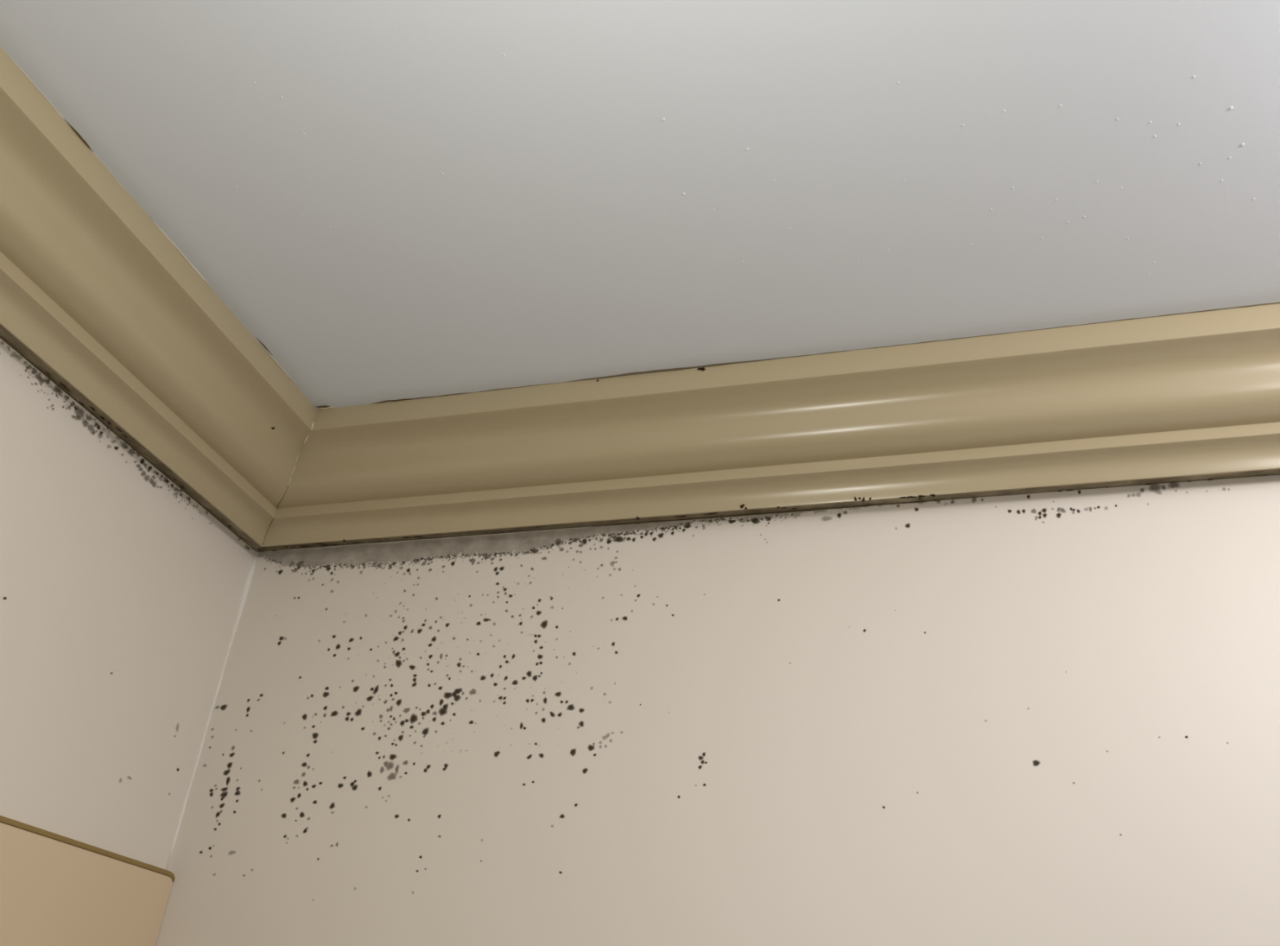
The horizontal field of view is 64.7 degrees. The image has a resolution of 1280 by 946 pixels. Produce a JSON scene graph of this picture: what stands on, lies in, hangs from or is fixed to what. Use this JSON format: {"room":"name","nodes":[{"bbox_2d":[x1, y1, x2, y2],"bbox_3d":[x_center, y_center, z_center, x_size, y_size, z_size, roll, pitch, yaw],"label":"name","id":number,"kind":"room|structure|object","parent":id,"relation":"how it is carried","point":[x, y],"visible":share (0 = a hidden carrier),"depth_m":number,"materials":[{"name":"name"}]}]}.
{"room":"bathroom","nodes":[
{"label":"bathroom","id":0,"kind":"room"},
{"bbox_2d":[0,337,255,869],"bbox_3d":[-0.950,0.358,-0.325,0.100,2.500,2.700,-5,-33,13],"label":"wall","id":1,"kind":"structure","parent":0,"point":[104,571],"depth_m":1.08,"materials":[{"name":"paint"}]},
{"bbox_2d":[76,409,83,417],"bbox_3d":[-0.599,-0.064,1.081,0.001,0.014,0.017,-5,-33,13],"label":"mold spot","id":2,"kind":"object","parent":1,"relation":"attached to","point":[79,412],"visible":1,"depth_m":1.08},
{"bbox_2d":[0,815,174,945],"bbox_3d":[-0.811,0.787,-0.153,0.016,1.971,1.899,-5,-33,13],"label":"panel","id":3,"kind":"object","parent":1,"relation":"attached to","point":[56,890],"visible":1,"depth_m":1.00,"materials":[{"name":"paint"}]},
{"bbox_2d":[0,353,239,540],"bbox_3d":[-0.584,0.123,1.075,0.001,0.339,0.428,-5,-33,13],"label":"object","id":4,"kind":"structure","parent":1,"relation":"attached to","point":[0,353],"depth_m":1.10,"materials":[{"name":"black"}]},
{"bbox_2d":[0,324,245,540],"bbox_3d":[-0.648,-0.206,0.867,0.027,0.009,1.200,-5,-33,13],"label":"film","id":5,"kind":"object","parent":1,"relation":"attached to","point":[161,464],"visible":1,"depth_m":1.19,"materials":[{"name":"brown"}]},
{"bbox_2d":[0,336,247,544],"bbox_3d":[-0.588,-0.051,1.118,0.004,0.002,0.560,-5,-33,13],"label":"joint crack","id":6,"kind":"object","parent":1,"relation":"attached to","point":[2,338],"visible":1,"depth_m":1.10,"materials":[{"name":"black"}]},
{"bbox_2d":[0,47,316,551],"bbox_3d":[-0.772,-0.656,0.274,0.139,0.129,2.700,-5,-33,13],"label":"trim","id":7,"kind":"structure","parent":1,"relation":"attached to","point":[105,305],"depth_m":1.04,"materials":[{"name":"paint"}]},
{"bbox_2d":[0,0,1279,409],"bbox_3d":[0.366,-0.824,0.108,2.650,0.101,2.800,-5,-33,13],"label":"ceiling","id":8,"kind":"structure","parent":0,"point":[397,199],"depth_m":0.92,"materials":[{"name":"paint"}]},
{"bbox_2d":[8,54,131,196],"bbox_3d":[-0.515,-0.312,0.921,0.002,0.001,0.160,-5,-33,13],"label":"bead","id":9,"kind":"object","parent":8,"relation":"attached to","point":[8,55],"visible":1,"depth_m":0.90},
{"bbox_2d":[63,118,92,151],"bbox_3d":[-0.513,-0.309,0.925,0.003,0.001,0.041,-5,-33,13],"label":"gap","id":10,"kind":"object","parent":8,"relation":"attached to","point":[70,126],"depth_m":0.93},
{"bbox_2d":[152,220,209,285],"bbox_3d":[-0.476,-0.227,1.053,0.003,0.002,0.099,-5,-33,13],"label":"bead","id":11,"kind":"object","parent":8,"relation":"attached to","point":[166,237],"visible":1,"depth_m":1.05},
{"bbox_2d":[256,337,272,355],"bbox_3d":[-0.437,-0.147,1.177,0.002,0.001,0.035,-5,-33,13],"label":"gap","id":12,"kind":"object","parent":8,"relation":"attached to","point":[256,338],"depth_m":1.18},
{"bbox_2d":[256,338,298,387],"bbox_3d":[-0.431,-0.130,1.204,0.002,0.001,0.096,-5,-33,13],"label":"bead","id":13,"kind":"object","parent":8,"relation":"attached to","point":[274,360],"visible":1,"depth_m":1.20},
{"bbox_2d":[315,405,330,408],"bbox_3d":[-0.399,-0.084,1.274,0.020,0.002,0.005,-5,-33,13],"label":"gap","id":14,"kind":"object","parent":8,"relation":"attached to","point":[319,406],"depth_m":1.27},
{"bbox_2d":[316,407,333,409],"bbox_3d":[-0.396,-0.082,1.277,0.025,0.002,0.004,-5,-33,13],"label":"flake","id":15,"kind":"object","parent":8,"relation":"attached to","point":[322,408],"visible":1,"depth_m":1.28,"materials":[{"name":"beige paint"}]},
{"bbox_2d":[370,396,427,404],"bbox_3d":[-0.296,-0.091,1.253,0.087,0.002,0.004,-5,-33,13],"label":"gap","id":16,"kind":"object","parent":8,"relation":"attached to","point":[424,397],"depth_m":1.25,"materials":[{"name":"black"}]},
{"bbox_2d":[402,391,474,400],"bbox_3d":[-0.252,-0.094,1.243,0.104,0.001,0.002,-5,-33,13],"label":"gap","id":17,"kind":"object","parent":8,"relation":"attached to","point":[473,392],"depth_m":1.24,"materials":[{"name":"black"}]},
{"bbox_2d":[474,382,563,392],"bbox_3d":[-0.146,-0.103,1.218,0.115,0.001,0.002,-5,-33,13],"label":"gap","id":18,"kind":"object","parent":8,"relation":"attached to","point":[562,382],"depth_m":1.22,"materials":[{"name":"black"}]},
{"bbox_2d":[563,350,851,382],"bbox_3d":[0.073,-0.123,1.164,0.339,0.002,0.005,-5,-33,13],"label":"gap","id":19,"kind":"object","parent":8,"relation":"attached to","point":[726,363],"depth_m":1.17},
{"bbox_2d":[854,302,1279,350],"bbox_3d":[0.477,-0.158,1.069,0.493,0.001,0.003,-5,-33,13],"label":"gap","id":20,"kind":"object","parent":8,"relation":"attached to","point":[1277,302],"depth_m":1.07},
{"bbox_2d":[155,474,1279,945],"bbox_3d":[0.623,0.986,0.522,2.650,2.500,0.100,-5,-33,13],"label":"wall","id":21,"kind":"structure","parent":0,"point":[1139,626],"depth_m":1.07,"materials":[{"name":"paint"}]},
{"bbox_2d":[165,551,257,870],"bbox_3d":[-0.527,0.279,1.254,0.008,0.410,0.008,-19,-38,32],"label":"bead","id":22,"kind":"object","parent":21,"relation":"attached to","point":[250,575],"visible":0.96,"depth_m":1.26},
{"bbox_2d":[220,791,226,797],"bbox_3d":[-0.486,0.375,1.180,0.010,0.009,0.001,-4,-33,14],"label":"mold spot","id":23,"kind":"object","parent":21,"relation":"attached to","point":[223,794],"visible":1,"depth_m":1.18,"materials":[{"name":"black"}]},
{"bbox_2d":[220,705,226,710],"bbox_3d":[-0.513,0.288,1.244,0.011,0.008,0.001,-5,-33,13],"label":"mold spot","id":24,"kind":"object","parent":21,"relation":"attached to","point":[223,707],"visible":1,"depth_m":1.24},
{"bbox_2d":[223,769,230,774],"bbox_3d":[-0.488,0.353,1.195,0.010,0.008,0.001,-5,-33,13],"label":"mold spot","id":25,"kind":"object","parent":21,"relation":"attached to","point":[226,772],"visible":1,"depth_m":1.20,"materials":[{"name":"black"}]},
{"bbox_2d":[226,777,230,785],"bbox_3d":[-0.484,0.362,1.188,0.006,0.011,0.001,-5,-33,13],"label":"mold spot","id":26,"kind":"object","parent":21,"relation":"attached to","point":[228,780],"visible":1,"depth_m":1.19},
{"bbox_2d":[262,518,274,545],"bbox_3d":[-0.486,0.077,1.321,0.001,0.025,0.038,20,-36,-24],"label":"joint crack","id":27,"kind":"object","parent":21,"relation":"attached to","point":[273,518],"visible":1,"depth_m":1.33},
{"bbox_2d":[312,733,318,738],"bbox_3d":[-0.383,0.310,1.192,0.010,0.008,0.001,-5,-33,13],"label":"mold spot","id":28,"kind":"object","parent":21,"relation":"attached to","point":[314,735],"visible":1,"depth_m":1.19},
{"bbox_2d":[323,692,328,697],"bbox_3d":[-0.378,0.267,1.218,0.010,0.008,0.001,-5,-33,13],"label":"mold spot","id":29,"kind":"object","parent":21,"relation":"attached to","point":[325,694],"visible":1,"depth_m":1.22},
{"bbox_2d":[331,711,337,715],"bbox_3d":[-0.363,0.285,1.202,0.010,0.008,0.001,-5,-33,13],"label":"mold spot","id":30,"kind":"object","parent":21,"relation":"attached to","point":[335,713],"visible":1,"depth_m":1.20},
{"bbox_2d":[353,686,359,691],"bbox_3d":[-0.340,0.259,1.212,0.009,0.009,0.001,-5,-33,13],"label":"mold spot","id":31,"kind":"object","parent":21,"relation":"attached to","point":[355,689],"visible":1,"depth_m":1.21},
{"bbox_2d":[355,709,361,715],"bbox_3d":[-0.333,0.283,1.195,0.009,0.010,0.001,-5,-33,13],"label":"mold spot","id":32,"kind":"object","parent":21,"relation":"attached to","point":[358,712],"visible":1,"depth_m":1.19,"materials":[{"name":"black"}]},
{"bbox_2d":[366,696,373,700],"bbox_3d":[-0.321,0.268,1.201,0.010,0.008,0.001,-5,-33,13],"label":"mold spot","id":33,"kind":"object","parent":21,"relation":"attached to","point":[369,698],"visible":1,"depth_m":1.20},
{"bbox_2d":[373,685,377,693],"bbox_3d":[-0.315,0.258,1.205,0.007,0.013,0.001,-5,-33,13],"label":"mold spot","id":34,"kind":"object","parent":21,"relation":"attached to","point":[375,690],"visible":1,"depth_m":1.20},
{"bbox_2d":[389,773,394,778],"bbox_3d":[-0.280,0.342,1.141,0.013,0.010,0.001,-4,-33,14],"label":"mold spot","id":35,"kind":"object","parent":21,"relation":"attached to","point":[392,775],"visible":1,"depth_m":1.14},
{"bbox_2d":[390,754,395,759],"bbox_3d":[-0.281,0.324,1.153,0.010,0.008,0.001,-4,-33,14],"label":"mold spot","id":36,"kind":"object","parent":21,"relation":"attached to","point":[392,756],"visible":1,"depth_m":1.15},
{"bbox_2d":[395,660,401,666],"bbox_3d":[-0.290,0.229,1.216,0.010,0.011,0.001,-5,-33,13],"label":"mold spot","id":37,"kind":"object","parent":21,"relation":"attached to","point":[398,663],"visible":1,"depth_m":1.22,"materials":[{"name":"black"}]},
{"bbox_2d":[395,699,401,705],"bbox_3d":[-0.284,0.270,1.188,0.008,0.009,0.001,-5,-33,13],"label":"mold spot","id":38,"kind":"object","parent":21,"relation":"attached to","point":[398,702],"visible":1,"depth_m":1.19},
{"bbox_2d":[409,714,417,722],"bbox_3d":[-0.262,0.284,1.173,0.011,0.014,0.001,-5,-33,13],"label":"mold spot","id":39,"kind":"object","parent":21,"relation":"attached to","point":[413,718],"visible":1,"depth_m":1.17,"materials":[{"name":"black"}]},
{"bbox_2d":[422,728,428,734],"bbox_3d":[-0.246,0.297,1.160,0.009,0.011,0.001,-4,-33,14],"label":"mold spot","id":40,"kind":"object","parent":21,"relation":"attached to","point":[425,731],"visible":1,"depth_m":1.16,"materials":[{"name":"black"}]},
{"bbox_2d":[288,527,586,550],"bbox_3d":[-0.265,0.085,1.301,0.420,0.001,0.003,-5,-33,13],"label":"bead","id":41,"kind":"object","parent":21,"relation":"attached to","point":[579,527],"visible":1,"depth_m":1.30},
{"bbox_2d":[439,708,446,715],"bbox_3d":[-0.228,0.276,1.168,0.012,0.010,0.001,-5,-33,13],"label":"mold spot","id":42,"kind":"object","parent":21,"relation":"attached to","point":[442,711],"visible":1,"depth_m":1.17,"materials":[{"name":"black"}]},
{"bbox_2d":[444,692,452,697],"bbox_3d":[-0.223,0.259,1.177,0.013,0.009,0.001,-5,-33,13],"label":"mold spot","id":43,"kind":"object","parent":21,"relation":"attached to","point":[446,695],"visible":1,"depth_m":1.18,"materials":[{"name":"black"}]},
{"bbox_2d":[453,695,460,701],"bbox_3d":[-0.212,0.261,1.173,0.010,0.009,0.001,-4,-33,14],"label":"mold spot","id":44,"kind":"object","parent":21,"relation":"attached to","point":[456,698],"visible":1,"depth_m":1.17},
{"bbox_2d":[454,688,462,693],"bbox_3d":[-0.212,0.254,1.177,0.012,0.009,0.001,-5,-33,13],"label":"mold spot","id":45,"kind":"object","parent":21,"relation":"attached to","point":[456,691],"visible":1,"depth_m":1.18,"materials":[{"name":"black"}]},
{"bbox_2d":[526,671,531,676],"bbox_3d":[-0.128,0.232,1.167,0.008,0.008,0.001,-5,-33,13],"label":"mold spot","id":46,"kind":"object","parent":21,"relation":"attached to","point":[529,673],"visible":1,"depth_m":1.17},
{"bbox_2d":[541,620,546,627],"bbox_3d":[-0.114,0.179,1.196,0.010,0.012,0.001,-5,-33,13],"label":"mold spot","id":47,"kind":"object","parent":21,"relation":"attached to","point":[544,624],"visible":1,"depth_m":1.20,"materials":[{"name":"black"}]},
{"bbox_2d":[567,704,573,710],"bbox_3d":[-0.077,0.262,1.132,0.010,0.008,0.001,-5,-33,13],"label":"mold spot","id":48,"kind":"object","parent":21,"relation":"attached to","point":[571,707],"visible":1,"depth_m":1.13,"materials":[{"name":"black"}]},
{"bbox_2d":[570,749,575,755],"bbox_3d":[-0.073,0.305,1.104,0.008,0.009,0.001,-4,-33,14],"label":"mold spot","id":49,"kind":"object","parent":21,"relation":"attached to","point":[573,751],"visible":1,"depth_m":1.10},
{"bbox_2d":[588,745,594,750],"bbox_3d":[-0.053,0.299,1.101,0.009,0.008,0.001,-4,-33,14],"label":"mold spot","id":50,"kind":"object","parent":21,"relation":"attached to","point":[590,747],"visible":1,"depth_m":1.10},
{"bbox_2d":[613,536,623,542],"bbox_3d":[-0.026,0.081,1.234,0.017,0.009,0.001,-5,-33,13],"label":"mold spot","id":51,"kind":"object","parent":21,"relation":"attached to","point":[620,539],"visible":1,"depth_m":1.23,"materials":[{"name":"black"}]},
{"bbox_2d":[208,490,1121,901],"bbox_3d":[0.050,0.240,1.109,1.178,0.438,0.001,-5,-33,13],"label":"mold","id":52,"kind":"object","parent":21,"relation":"attached to","point":[1078,491],"depth_m":1.21,"materials":[{"name":"black"}]},
{"bbox_2d":[751,518,758,523],"bbox_3d":[0.136,0.057,1.202,0.011,0.010,0.001,-5,-33,13],"label":"mold spot","id":53,"kind":"object","parent":21,"relation":"attached to","point":[754,520],"visible":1,"depth_m":1.20,"materials":[{"name":"black"}]},
{"bbox_2d":[595,501,924,526],"bbox_3d":[0.136,0.049,1.206,0.403,0.001,0.003,-5,-33,13],"label":"joint crack","id":54,"kind":"object","parent":21,"relation":"attached to","point":[917,501],"visible":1,"depth_m":1.20,"materials":[{"name":"black"}]},
{"bbox_2d":[267,471,1259,548],"bbox_3d":[0.328,0.029,1.146,1.750,0.009,0.027,-5,-33,13],"label":"film","id":55,"kind":"object","parent":21,"relation":"attached to","point":[532,527],"visible":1,"depth_m":1.19,"materials":[{"name":"brown"}]},
{"bbox_2d":[257,303,1279,551],"bbox_3d":[0.657,-0.081,1.052,2.450,0.129,0.139,-5,-33,13],"label":"trim","id":56,"kind":"structure","parent":21,"relation":"attached to","point":[1193,396],"depth_m":1.15,"materials":[{"name":"paint"}]},
{"bbox_2d":[1033,760,1039,765],"bbox_3d":[0.386,0.282,0.983,0.008,0.007,0.001,-5,-33,13],"label":"mold spot","id":57,"kind":"object","parent":21,"relation":"attached to","point":[1036,762],"visible":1,"depth_m":0.98,"materials":[{"name":"black"}]},
{"bbox_2d":[1151,484,1158,489],"bbox_3d":[0.561,0.015,1.103,0.014,0.012,0.001,-6,-33,13],"label":"mold spot","id":58,"kind":"object","parent":21,"relation":"attached to","point":[1153,486],"visible":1,"depth_m":1.10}
]}

